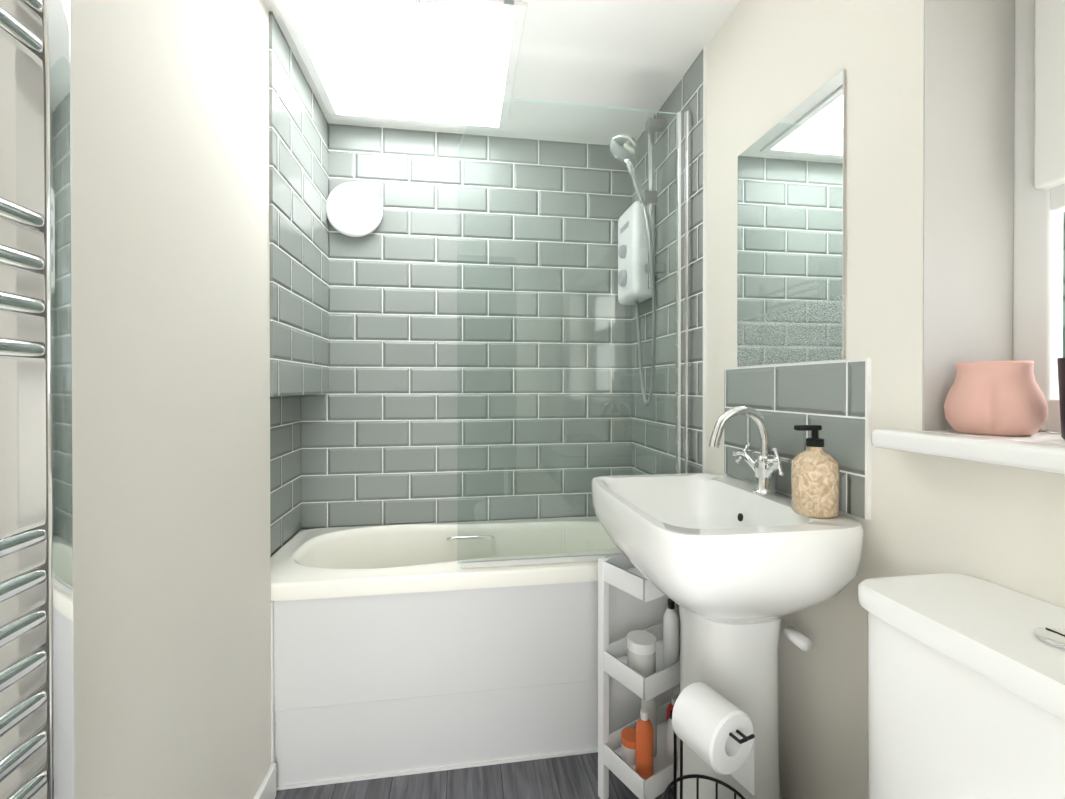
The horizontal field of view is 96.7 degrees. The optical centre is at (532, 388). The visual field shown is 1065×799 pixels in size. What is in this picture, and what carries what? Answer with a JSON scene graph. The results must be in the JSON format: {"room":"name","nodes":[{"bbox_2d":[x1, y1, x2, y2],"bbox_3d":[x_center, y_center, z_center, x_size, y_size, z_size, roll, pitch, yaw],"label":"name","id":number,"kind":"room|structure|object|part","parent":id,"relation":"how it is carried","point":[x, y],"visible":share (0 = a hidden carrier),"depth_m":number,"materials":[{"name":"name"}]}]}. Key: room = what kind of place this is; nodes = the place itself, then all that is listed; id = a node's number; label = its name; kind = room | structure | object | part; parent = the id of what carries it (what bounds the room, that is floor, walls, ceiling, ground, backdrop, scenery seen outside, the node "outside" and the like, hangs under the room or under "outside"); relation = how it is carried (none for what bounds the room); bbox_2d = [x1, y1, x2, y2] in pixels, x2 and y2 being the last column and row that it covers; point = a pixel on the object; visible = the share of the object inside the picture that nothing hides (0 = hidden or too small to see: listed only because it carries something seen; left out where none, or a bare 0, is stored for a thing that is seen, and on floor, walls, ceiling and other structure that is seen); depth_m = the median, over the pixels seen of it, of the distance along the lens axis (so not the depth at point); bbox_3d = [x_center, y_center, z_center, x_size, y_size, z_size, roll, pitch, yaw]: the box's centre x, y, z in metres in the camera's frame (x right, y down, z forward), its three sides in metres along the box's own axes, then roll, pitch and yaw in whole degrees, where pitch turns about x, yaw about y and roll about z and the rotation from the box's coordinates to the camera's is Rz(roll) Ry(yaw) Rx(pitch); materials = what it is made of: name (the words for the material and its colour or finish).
{"room":"bathroom","nodes":[
{"label":"bathroom","id":0,"kind":"room"},
{"bbox_2d":[0,0,270,798],"bbox_3d":[-0.707,0.048,0.324,0.300,2.080,1.835,0,0,-9],"label":"wall","id":1,"kind":"structure","parent":0,"point":[171,358],"depth_m":0.81,"materials":[{"name":"beige paint"}]},
{"bbox_2d":[0,0,74,798],"bbox_3d":[-0.503,-0.022,0.256,0.082,1.220,0.519,0,0,-9],"label":"towel rail","id":2,"kind":"object","parent":1,"relation":"attached to","point":[39,710],"visible":1,"depth_m":0.48,"materials":[{"name":"silver metal"}]},
{"bbox_2d":[253,763,275,798],"bbox_3d":[-0.551,1.042,0.352,0.015,0.090,1.833,0,0,-9],"label":"baseboard","id":3,"kind":"structure","parent":1,"relation":"attached to","point":[266,789],"depth_m":1.21,"materials":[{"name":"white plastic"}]},
{"bbox_2d":[275,752,673,798],"bbox_3d":[0.053,1.110,0.720,2.000,0.050,2.580,0,0,-9],"label":"floor","id":4,"kind":"structure","parent":0,"point":[570,777],"depth_m":1.29,"materials":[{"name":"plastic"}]},
{"bbox_2d":[270,516,679,789],"bbox_3d":[-0.183,0.797,1.607,1.298,0.567,0.534,0,0,-9],"label":"bath","id":5,"kind":"object","parent":4,"relation":"on","point":[402,649],"visible":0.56,"depth_m":1.35,"materials":[{"name":"white plastic"}]},
{"bbox_3d":[-0.232,0.557,1.768,0.186,0.028,0.049,0,0,-9],"label":"handle","id":6,"kind":"part","parent":5,"relation":"part of","materials":[{"name":"silver metal"}]},
{"bbox_2d":[457,99,691,567],"bbox_3d":[0.135,-0.168,1.417,0.712,1.370,0.030,0,0,-9],"label":"screen","id":7,"kind":"object","parent":5,"relation":"on","point":[683,151],"visible":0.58,"depth_m":1.43,"materials":[{"name":"clear glass"}]},
{"bbox_2d":[598,554,680,798],"bbox_3d":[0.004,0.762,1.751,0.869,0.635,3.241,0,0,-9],"label":"shelf unit","id":8,"kind":"object","parent":4,"relation":"on","point":[636,757],"visible":0.54,"depth_m":1.23,"materials":[{"name":"white plastic"}]},
{"bbox_2d":[621,728,635,764],"bbox_3d":[0.261,0.944,1.250,0.053,0.060,0.053,0,0,-9],"label":"pot","id":9,"kind":"object","parent":8,"relation":"on","point":[628,735],"depth_m":1.23,"materials":[{"name":"white"}]},
{"bbox_2d":[627,630,655,677],"bbox_3d":[0.282,0.687,1.227,0.074,0.085,0.074,0,0,-9],"label":"jar","id":10,"kind":"object","parent":8,"relation":"on","point":[641,645],"depth_m":1.20,"materials":[{"name":"white plastic"}]},
{"bbox_2d":[636,708,652,779],"bbox_3d":[0.283,0.894,1.199,0.044,0.160,0.044,0,0,-9],"label":"bottle","id":11,"kind":"object","parent":8,"relation":"on","point":[644,728],"depth_m":1.18,"materials":[{"name":"orange plastic"}]},
{"bbox_2d":[666,695,675,723],"bbox_3d":[0.386,0.904,1.279,0.048,0.140,0.048,0,0,-9],"label":"bottle","id":12,"kind":"object","parent":8,"relation":"on","point":[669,709],"depth_m":1.27,"materials":[{"name":"red plastic"}]},
{"bbox_2d":[663,599,678,666],"bbox_3d":[0.367,0.644,1.252,0.040,0.170,0.040,0,0,-9],"label":"bottle","id":13,"kind":"object","parent":8,"relation":"on","point":[670,618],"depth_m":1.24,"materials":[{"name":"white plastic"}]},
{"bbox_2d":[666,710,678,763],"bbox_3d":[0.367,0.909,1.236,0.034,0.130,0.034,0,0,-9],"label":"bottle","id":14,"kind":"object","parent":8,"relation":"on","point":[669,728],"depth_m":1.22,"materials":[{"name":"white plastic"}]},
{"bbox_2d":[666,603,680,653],"bbox_3d":[0.395,0.654,1.319,0.048,0.150,0.048,0,0,-9],"label":"bottle","id":15,"kind":"object","parent":8,"relation":"on","point":[676,605],"depth_m":1.30,"materials":[{"name":"white plastic"}]},
{"bbox_2d":[670,688,679,702],"bbox_3d":[0.410,0.913,1.343,0.036,0.120,0.036,0,0,-9],"label":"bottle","id":16,"kind":"object","parent":8,"relation":"on","point":[676,691],"depth_m":1.34,"materials":[{"name":"clear plastic"}]},
{"bbox_2d":[663,682,754,798],"bbox_3d":[0.316,0.814,0.842,0.162,0.536,0.166,0,0,-9],"label":"holder","id":17,"kind":"object","parent":4,"relation":"on","point":[712,729],"visible":1,"depth_m":0.81,"materials":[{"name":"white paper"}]},
{"bbox_2d":[591,406,863,798],"bbox_3d":[0.366,0.561,1.033,0.384,1.046,0.522,0,0,-9],"label":"sink","id":18,"kind":"object","parent":4,"relation":"on","point":[736,570],"visible":0.98,"depth_m":0.95,"materials":[{"name":"white ceramic"}]},
{"bbox_2d":[709,406,792,495],"bbox_3d":[0.465,0.135,1.045,0.158,0.195,0.168,0,0,-9],"label":"tap","id":19,"kind":"object","parent":18,"relation":"on","point":[765,467],"depth_m":1.04,"materials":[{"name":"silver metal"}]},
{"bbox_2d":[791,425,839,517],"bbox_3d":[0.529,0.151,0.888,0.079,0.166,0.078,0,0,-9],"label":"soap bottle","id":20,"kind":"object","parent":18,"relation":"on","point":[815,474],"visible":1,"depth_m":0.86,"materials":[{"name":"stone"}]},
{"bbox_2d":[858,573,1064,798],"bbox_3d":[0.323,0.671,0.445,0.646,0.831,0.378,0,0,-9],"label":"toilet","id":21,"kind":"object","parent":4,"relation":"on","point":[966,686],"visible":1,"depth_m":0.53,"materials":[{"name":"white ceramic"}]},
{"bbox_2d":[264,0,739,144],"bbox_3d":[0.053,-1.020,0.709,2.000,0.050,2.580,0,0,-9],"label":"ceiling","id":22,"kind":"structure","parent":0,"point":[636,54],"depth_m":1.44,"materials":[{"name":"white paint"}]},
{"bbox_2d":[273,0,526,131],"bbox_3d":[-0.375,-0.992,1.474,0.640,0.012,0.610,0,0,-9],"label":"ceiling light panel","id":23,"kind":"object","parent":22,"relation":"attached to","point":[518,9],"visible":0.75,"depth_m":1.40,"materials":[{"name":"white plastic"}]},
{"bbox_2d":[285,0,514,126],"bbox_3d":[-0.375,-0.993,1.474,0.584,0.009,0.554,0,0,-9],"label":"ceiling light","id":24,"kind":"object","parent":23,"relation":"attached to","point":[403,59],"visible":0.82,"depth_m":1.41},
{"bbox_2d":[504,0,513,4],"bbox_3d":[-0.060,-0.991,1.207,0.025,0.012,0.012,0,0,-9],"label":"clip","id":25,"kind":"object","parent":23,"relation":"attached to","point":[511,2],"visible":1,"depth_m":1.21,"materials":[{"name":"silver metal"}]},
{"bbox_2d":[706,0,1064,798],"bbox_3d":[0.770,0.045,0.823,0.350,2.080,2.380,0,0,-9],"label":"wall","id":26,"kind":"structure","parent":0,"point":[771,64],"depth_m":0.84,"materials":[{"name":"beige paint"}]},
{"bbox_2d":[632,49,702,474],"bbox_3d":[0.461,-0.185,1.676,0.008,1.630,0.582,0,0,-9],"label":"wall tiles","id":27,"kind":"structure","parent":26,"relation":"attached to","point":[686,94],"depth_m":1.61,"materials":[{"name":"grey tile"}]},
{"bbox_2d":[609,110,664,405],"bbox_3d":[0.340,-0.452,1.693,0.223,1.026,0.395,0,0,-9],"label":"shower","id":28,"kind":"object","parent":27,"relation":"attached to","point":[628,239],"depth_m":1.70,"materials":[{"name":"white plastic"}]},
{"bbox_3d":[0.350,-0.699,1.600,0.109,0.134,0.102,0,0,-9],"label":"handset handle","id":29,"kind":"part","parent":28,"relation":"part of","materials":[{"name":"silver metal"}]},
{"bbox_2d":[702,46,706,472],"bbox_3d":[0.504,-0.183,1.385,0.009,1.630,0.005,0,0,-9],"label":"trim","id":30,"kind":"structure","parent":26,"relation":"attached to","point":[704,238],"depth_m":1.38,"materials":[{"name":"white plastic"}]},
{"bbox_2d":[737,69,845,366],"bbox_3d":[0.555,-0.327,1.051,0.005,0.540,0.340,0,0,-9],"label":"mirror","id":31,"kind":"object","parent":26,"relation":"attached to","point":[791,248],"visible":1,"depth_m":1.01,"materials":[{"name":"white mirror"}]},
{"bbox_2d":[724,358,864,368],"bbox_3d":[0.554,-0.053,1.052,0.009,0.004,0.450,0,0,-9],"label":"trim","id":32,"kind":"structure","parent":26,"relation":"attached to","point":[844,360],"depth_m":0.98,"materials":[{"name":"white plastic"}]},
{"bbox_2d":[724,360,864,518],"bbox_3d":[0.554,0.088,1.053,0.008,0.279,0.450,0,0,-9],"label":"wall tiles","id":33,"kind":"structure","parent":26,"relation":"attached to","point":[829,398],"depth_m":0.98,"materials":[{"name":"grey tile"}]},
{"bbox_2d":[865,358,871,519],"bbox_3d":[0.588,0.087,0.829,0.009,0.283,0.004,0,0,-9],"label":"trim","id":34,"kind":"structure","parent":26,"relation":"attached to","point":[868,396],"depth_m":0.83,"materials":[{"name":"white plastic"}]},
{"bbox_2d":[871,429,1064,474],"bbox_3d":[0.735,0.083,0.289,0.220,0.030,1.015,0,0,-9],"label":"window sill","id":35,"kind":"structure","parent":26,"relation":"on","point":[1041,451],"depth_m":0.62,"materials":[{"name":"white plastic"}]},
{"bbox_2d":[944,360,1047,435],"bbox_3d":[0.663,0.013,0.683,0.100,0.104,0.103,0,0,-9],"label":"vase","id":36,"kind":"object","parent":35,"relation":"on","point":[1000,398],"visible":1,"depth_m":0.66,"materials":[{"name":"pink ceramic"}]},
{"bbox_2d":[1057,358,1064,439],"bbox_3d":[0.715,-0.024,0.583,0.092,0.179,0.092,0,0,-9],"label":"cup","id":37,"kind":"object","parent":35,"relation":"on","point":[1061,371],"visible":0.97,"depth_m":0.60,"materials":[{"name":"black"}]},
{"bbox_2d":[922,0,1014,430],"bbox_3d":[0.691,-0.295,0.747,0.169,0.720,0.002,0,0,-9],"label":"lining","id":38,"kind":"object","parent":26,"relation":"attached to","point":[968,171],"visible":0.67,"depth_m":0.74,"materials":[{"name":"grey paint"}]},
{"bbox_3d":[-0.131,0.039,1.941,2.000,2.080,0.100,0,0,-9],"label":"wall","id":39,"kind":"structure","parent":0,"visible":0},
{"bbox_2d":[301,123,631,530],"bbox_3d":[-0.227,-0.186,1.871,1.310,1.630,0.008,0,0,-9],"label":"wall tiles","id":40,"kind":"structure","parent":39,"relation":"attached to","point":[380,436],"depth_m":1.86,"materials":[{"name":"grey tile"}]},
{"bbox_2d":[326,182,382,236],"bbox_3d":[-0.667,-0.670,1.779,0.204,0.204,0.036,0,0,-9],"label":"fan","id":41,"kind":"object","parent":40,"relation":"attached to","point":[354,209],"visible":1,"depth_m":1.76,"materials":[{"name":"white plastic"}]},
{"bbox_3d":[-0.934,0.546,1.496,0.200,1.070,0.545,0,0,-9],"label":"wall","id":42,"kind":"structure","parent":0,"visible":0},
{"bbox_2d":[270,395,300,556],"bbox_3d":[-0.830,0.325,1.507,0.008,0.612,0.537,0,0,-9],"label":"wall tiles","id":43,"kind":"structure","parent":42,"relation":"attached to","point":[285,469],"depth_m":1.61,"materials":[{"name":"grey tile"}]},
{"bbox_3d":[-0.884,-0.494,1.498,0.300,1.010,0.545,0,0,-9],"label":"wall","id":44,"kind":"structure","parent":0,"visible":0},
{"bbox_2d":[269,11,328,396],"bbox_3d":[-0.732,-0.490,1.517,0.008,1.018,0.537,0,0,-9],"label":"wall tiles","id":45,"kind":"structure","parent":44,"relation":"attached to","point":[299,229],"depth_m":1.43,"materials":[{"name":"grey tile"}]},
{"bbox_3d":[0.863,-0.822,0.200,0.350,0.340,1.130,0,0,-9],"label":"wall","id":46,"kind":"structure","parent":0,"visible":0},
{"bbox_2d":[1013,0,1064,432],"bbox_3d":[0.861,-0.292,0.304,0.085,0.720,0.930,0,0,-9],"label":"window unit","id":47,"kind":"structure","parent":46,"relation":"in","point":[1039,225],"depth_m":0.71,"materials":[{"name":"white plastic"}]},
{"bbox_3d":[0.787,-0.459,0.693,0.055,0.316,0.056,0,0,-9],"label":"sash","id":48,"kind":"part","parent":47,"relation":"part of","materials":[{"name":"white plastic"}]},
{"bbox_3d":[0.871,0.043,0.307,0.063,0.050,0.838,0,0,-9],"label":"frame","id":49,"kind":"part","parent":47,"relation":"part of","materials":[{"name":"white plastic"}]},
{"bbox_3d":[0.868,-0.292,0.305,0.010,0.680,0.890,0,0,-9],"label":"glass","id":50,"kind":"part","parent":47,"relation":"part of","materials":[{"name":"glass"}]}
]}

